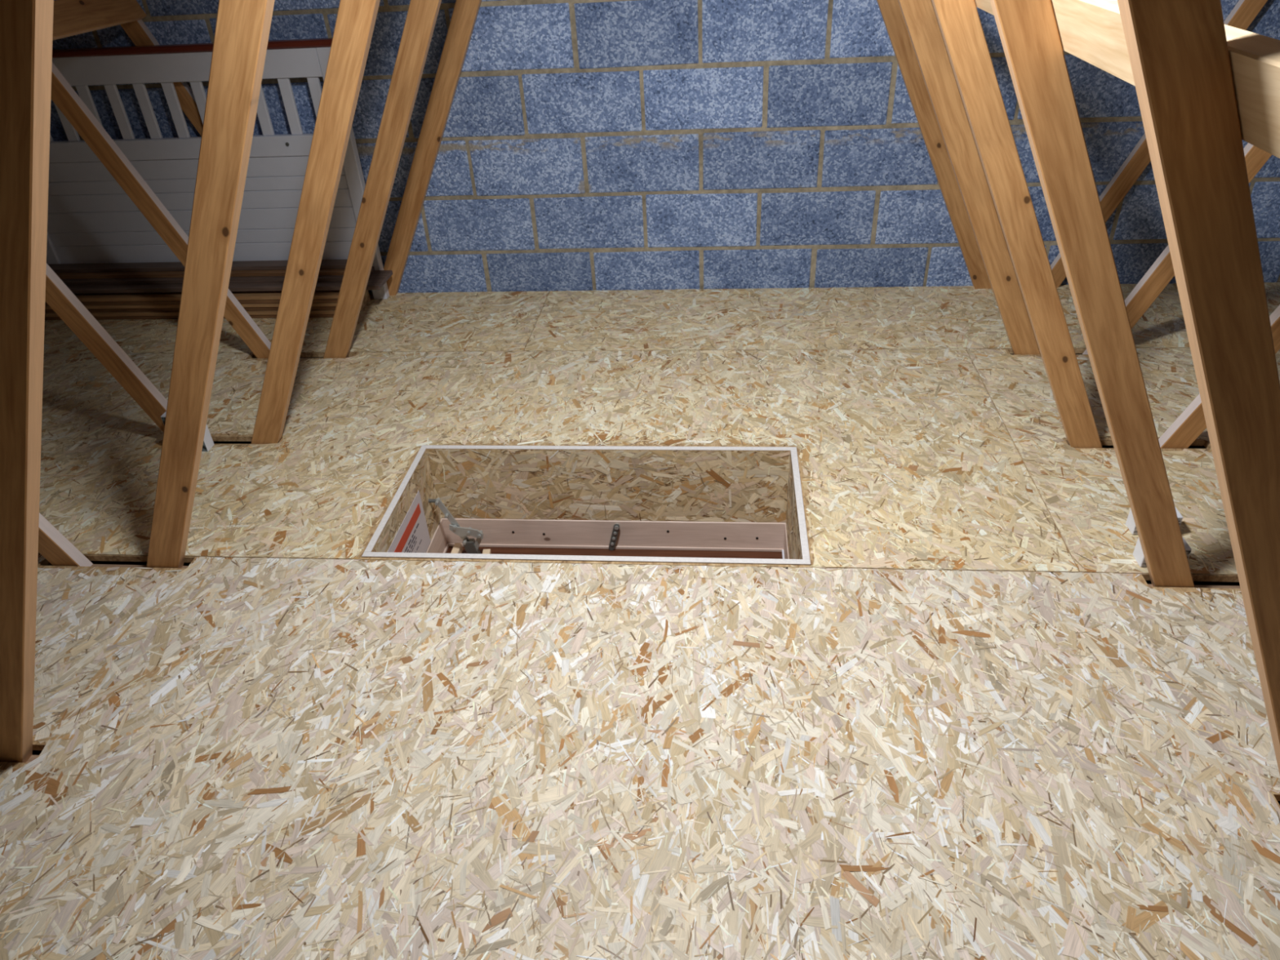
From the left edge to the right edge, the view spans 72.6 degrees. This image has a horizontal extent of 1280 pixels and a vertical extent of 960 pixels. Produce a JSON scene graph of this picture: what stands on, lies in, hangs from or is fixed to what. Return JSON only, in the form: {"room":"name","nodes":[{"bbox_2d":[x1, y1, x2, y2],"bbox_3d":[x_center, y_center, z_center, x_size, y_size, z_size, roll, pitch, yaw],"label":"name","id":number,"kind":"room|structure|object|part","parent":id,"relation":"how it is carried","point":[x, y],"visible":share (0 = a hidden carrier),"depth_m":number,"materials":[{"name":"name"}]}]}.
{"room":"attic","nodes":[
{"label":"attic","id":0,"kind":"room"},
{"bbox_2d":[0,282,1279,959],"bbox_3d":[0.005,0.595,1.700,8.400,0.128,4.900,0,34,5],"label":"floor","id":1,"kind":"structure","parent":0,"point":[974,726],"depth_m":1.85,"materials":[{"name":"beige wood"}]},
{"bbox_2d":[160,411,214,451],"bbox_3d":[-1.394,-0.151,2.688,0.111,0.126,0.041,0,34,5],"label":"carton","id":2,"kind":"object","parent":1,"relation":"on","point":[208,443],"visible":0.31,"depth_m":2.69,"materials":[{"name":"white cardboard"}]},
{"bbox_2d":[44,314,333,319],"bbox_3d":[-1.892,-0.720,3.663,1.448,0.014,0.177,0,34,5],"label":"board","id":3,"kind":"object","parent":1,"relation":"on","point":[310,315],"visible":0.02,"depth_m":3.60,"materials":[{"name":"brown wood"}]},
{"bbox_2d":[44,309,335,316],"bbox_3d":[-1.893,-0.732,3.651,1.448,0.014,0.183,0,34,5],"label":"board","id":4,"kind":"object","parent":3,"relation":"on","point":[312,311],"visible":0.06,"depth_m":3.58,"materials":[{"name":"brown wood"}]},
{"bbox_2d":[44,306,336,312],"bbox_3d":[-1.888,-0.748,3.646,1.448,0.014,0.174,0,34,5],"label":"board","id":5,"kind":"object","parent":4,"relation":"on","point":[327,307],"visible":0.06,"depth_m":3.58,"materials":[{"name":"brown wood"}]},
{"bbox_2d":[44,302,336,309],"bbox_3d":[-1.883,-0.759,3.632,1.448,0.014,0.181,0,34,5],"label":"board","id":6,"kind":"object","parent":5,"relation":"on","point":[313,304],"visible":0.06,"depth_m":3.56,"materials":[{"name":"brown wood"}]},
{"bbox_2d":[44,298,337,306],"bbox_3d":[-1.897,-0.773,3.624,1.448,0.014,0.182,0,34,5],"label":"board","id":7,"kind":"object","parent":6,"relation":"on","point":[314,300],"visible":0.06,"depth_m":3.55,"materials":[{"name":"brown wood"}]},
{"bbox_2d":[44,290,339,302],"bbox_3d":[-1.894,-0.786,3.614,1.448,0.014,0.184,0,34,5],"label":"board","id":8,"kind":"object","parent":7,"relation":"on","point":[153,296],"visible":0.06,"depth_m":3.55,"materials":[{"name":"brown wood"}]},
{"bbox_3d":[-1.899,-0.816,3.632,1.380,0.012,0.121,0,34,5],"label":"board","id":9,"kind":"object","parent":8,"relation":"on","visible":0},
{"bbox_2d":[66,270,392,293],"bbox_3d":[-1.827,-0.816,3.597,1.610,0.018,0.170,0,34,5],"label":"board","id":10,"kind":"object","parent":9,"relation":"on","point":[377,278],"visible":0.42,"depth_m":3.54,"materials":[{"name":"brown wood"}]},
{"bbox_2d":[61,266,374,284],"bbox_3d":[-1.843,-0.844,3.609,1.495,0.016,0.124,0,34,5],"label":"board","id":11,"kind":"object","parent":10,"relation":"on","point":[322,277],"visible":0.18,"depth_m":3.57,"materials":[{"name":"brown wood"}]},
{"bbox_2d":[56,268,345,279],"bbox_3d":[-1.848,-0.865,3.612,1.465,0.016,0.096,0,34,5],"label":"board","id":12,"kind":"object","parent":11,"relation":"on","point":[338,271],"visible":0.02,"depth_m":3.59,"materials":[{"name":"brown wood"}]},
{"bbox_2d":[47,259,346,273],"bbox_3d":[-1.853,-0.886,3.615,1.435,0.016,0.068,0,34,5],"label":"board","id":13,"kind":"object","parent":12,"relation":"on","point":[325,264],"visible":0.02,"depth_m":3.61,"materials":[{"name":"brown wood"}]},
{"bbox_2d":[46,37,389,299],"bbox_3d":[-1.812,-1.182,3.473,1.498,0.987,0.051,0,34,5],"label":"crib","id":14,"kind":"object","parent":1,"relation":"on","point":[91,219],"visible":0.47,"depth_m":3.43,"materials":[{"name":"white paint"}]},
{"bbox_3d":[-2.508,-1.180,3.548,0.058,0.964,0.039,0,34,5],"label":"post","id":15,"kind":"part","parent":14,"relation":"part of","materials":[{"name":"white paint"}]},
{"bbox_3d":[-1.818,-1.293,3.399,1.341,0.076,0.029,0,34,5],"label":"panel rail","id":16,"kind":"part","parent":14,"relation":"part of","materials":[{"name":"white paint"}]},
{"bbox_3d":[-1.831,-1.530,3.237,1.341,0.098,0.029,0,34,5],"label":"rail","id":17,"kind":"part","parent":14,"relation":"part of","materials":[{"name":"white paint"}]},
{"bbox_3d":[-1.834,-1.580,3.202,1.498,0.023,0.051,0,34,5],"label":"cap rail","id":18,"kind":"part","parent":14,"relation":"part of","materials":[{"name":"brown wood"}]},
{"bbox_3d":[-1.114,-1.168,3.416,0.058,0.964,0.039,0,34,5],"label":"post","id":19,"kind":"part","parent":14,"relation":"part of","materials":[{"name":"white paint"}]},
{"bbox_2d":[360,289,370,311],"bbox_3d":[-1.150,-0.762,3.593,0.018,0.096,0.120,0,34,5],"label":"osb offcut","id":20,"kind":"object","parent":1,"relation":"on","point":[366,299],"visible":0.3,"depth_m":3.62,"materials":[{"name":"wood"}]},
{"bbox_2d":[361,444,810,565],"bbox_3d":[-0.117,0.215,2.512,1.134,0.402,0.536,0,34,5],"label":"hatch","id":21,"kind":"object","parent":1,"relation":"in","point":[673,504],"visible":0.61,"depth_m":2.69,"materials":[{"name":"white paint"}]},
{"bbox_3d":[-0.676,0.154,2.527,0.018,0.264,0.500,0,34,5],"label":"lining panel","id":22,"kind":"part","parent":21,"relation":"part of","materials":[{"name":"beige wood"}]},
{"bbox_3d":[-0.665,0.305,2.629,0.022,0.100,0.492,0,34,5],"label":"frame rail","id":23,"kind":"part","parent":21,"relation":"part of","materials":[{"name":"beige wood"}]},
{"bbox_3d":[-0.596,0.108,2.710,0.065,0.123,0.006,0,34,5],"label":"stay arm","id":24,"kind":"part","parent":21,"relation":"part of","materials":[{"name":"metal"}]},
{"bbox_3d":[-0.556,0.184,2.768,0.073,0.118,0.006,0,34,5],"label":"stay arm","id":25,"kind":"part","parent":21,"relation":"part of","materials":[{"name":"metal"}]},
{"bbox_2d":[450,542,491,554],"bbox_3d":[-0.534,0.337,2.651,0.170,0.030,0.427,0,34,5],"label":"ladder","id":26,"kind":"object","parent":21,"relation":"on","point":[457,548],"visible":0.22,"depth_m":2.80,"materials":[{"name":"beige wood"}]},
{"bbox_3d":[-0.513,0.197,2.761,0.045,0.077,0.006,0,34,5],"label":"stay arm","id":27,"kind":"part","parent":21,"relation":"part of","materials":[{"name":"metal"}]},
{"bbox_3d":[-0.141,0.305,2.261,1.134,0.264,0.018,0,34,5],"label":"lining panel","id":28,"kind":"part","parent":21,"relation":"part of","materials":[{"name":"beige wood"}]},
{"bbox_3d":[-0.099,0.013,2.687,1.134,0.264,0.018,0,34,5],"label":"lining panel","id":29,"kind":"part","parent":21,"relation":"part of","materials":[{"name":"beige wood"}]},
{"bbox_3d":[-0.090,0.165,2.788,1.134,0.100,0.022,0,34,5],"label":"frame rail","id":30,"kind":"part","parent":21,"relation":"part of","materials":[{"name":"beige wood"}]},
{"bbox_3d":[-0.108,0.370,2.618,1.126,0.026,0.528,0,34,5],"label":"lid","id":31,"kind":"part","parent":21,"relation":"part of","materials":[{"name":"white wood"}]},
{"bbox_3d":[0.442,0.314,2.524,0.022,0.100,0.492,0,34,5],"label":"frame rail","id":32,"kind":"part","parent":21,"relation":"part of","materials":[{"name":"beige wood"}]},
{"bbox_3d":[0.436,0.164,2.422,0.018,0.264,0.500,0,34,5],"label":"lining panel","id":33,"kind":"part","parent":21,"relation":"part of","materials":[{"name":"beige wood"}]},
{"bbox_2d":[38,0,1240,588],"bbox_3d":[-0.035,-0.833,1.415,8.597,2.784,0.035,0,34,5],"label":"roof truss","id":34,"kind":"object","parent":1,"relation":"on","point":[1028,29],"visible":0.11,"depth_m":1.68,"materials":[{"name":"brown wood"}]},
{"bbox_2d":[0,0,1279,774],"bbox_3d":[-0.084,-0.495,0.922,8.597,2.784,0.035,0,34,5],"label":"roof truss","id":35,"kind":"object","parent":1,"relation":"on","point":[1178,51],"visible":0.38,"depth_m":1.06,"materials":[{"name":"brown wood"}]},
{"bbox_2d":[52,0,146,40],"bbox_3d":[-1.949,-0.966,2.052,0.066,0.102,2.715,0,34,5],"label":"binder","id":36,"kind":"object","parent":35,"relation":"attached to","point":[70,17],"visible":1,"depth_m":2.92,"materials":[{"name":"brown wood"}]},
{"bbox_2d":[974,0,1279,158],"bbox_3d":[0.714,-0.972,1.728,0.068,0.103,2.730,0,34,5],"label":"binder","id":37,"kind":"object","parent":35,"relation":"attached to","point":[1091,31],"visible":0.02,"depth_m":0.91,"materials":[{"name":"beige wood"}]},
{"bbox_2d":[50,0,1271,358],"bbox_3d":[0.065,-1.509,2.401,8.597,2.784,0.035,0,34,5],"label":"roof truss","id":38,"kind":"object","parent":1,"relation":"on","point":[919,16],"visible":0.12,"depth_m":2.80,"materials":[{"name":"brown wood"}]},
{"bbox_2d":[44,0,1279,448],"bbox_3d":[0.015,-1.171,1.908,8.597,2.784,0.035,0,34,5],"label":"roof truss","id":39,"kind":"object","parent":1,"relation":"on","point":[959,22],"visible":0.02,"depth_m":2.26,"materials":[{"name":"brown wood"}]},
{"bbox_2d":[120,0,1267,295],"bbox_3d":[0.113,-1.839,2.882,8.597,2.784,0.035,0,34,5],"label":"roof truss","id":40,"kind":"object","parent":1,"relation":"on","point":[464,14],"visible":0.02,"depth_m":3.22,"materials":[{"name":"brown wood"}]},
{"bbox_2d":[1125,506,1182,534],"bbox_3d":[1.274,0.101,2.161,0.105,0.056,0.046,0,34,5],"label":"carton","id":41,"kind":"object","parent":1,"relation":"on","point":[1130,522],"visible":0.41,"depth_m":2.16,"materials":[{"name":"white cardboard"}]},
{"bbox_2d":[1133,537,1191,567],"bbox_3d":[1.234,0.171,2.061,0.101,0.056,0.049,0,34,5],"label":"carton","id":42,"kind":"object","parent":1,"relation":"on","point":[1138,554],"visible":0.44,"depth_m":2.06,"materials":[{"name":"white cardboard"}]},
{"bbox_2d":[49,0,1279,293],"bbox_3d":[0.120,-1.859,2.956,8.850,2.910,0.105,0,34,5],"label":"wall","id":43,"kind":"structure","parent":0,"point":[585,144],"depth_m":3.29,"materials":[{"name":"concrete"}]}
]}

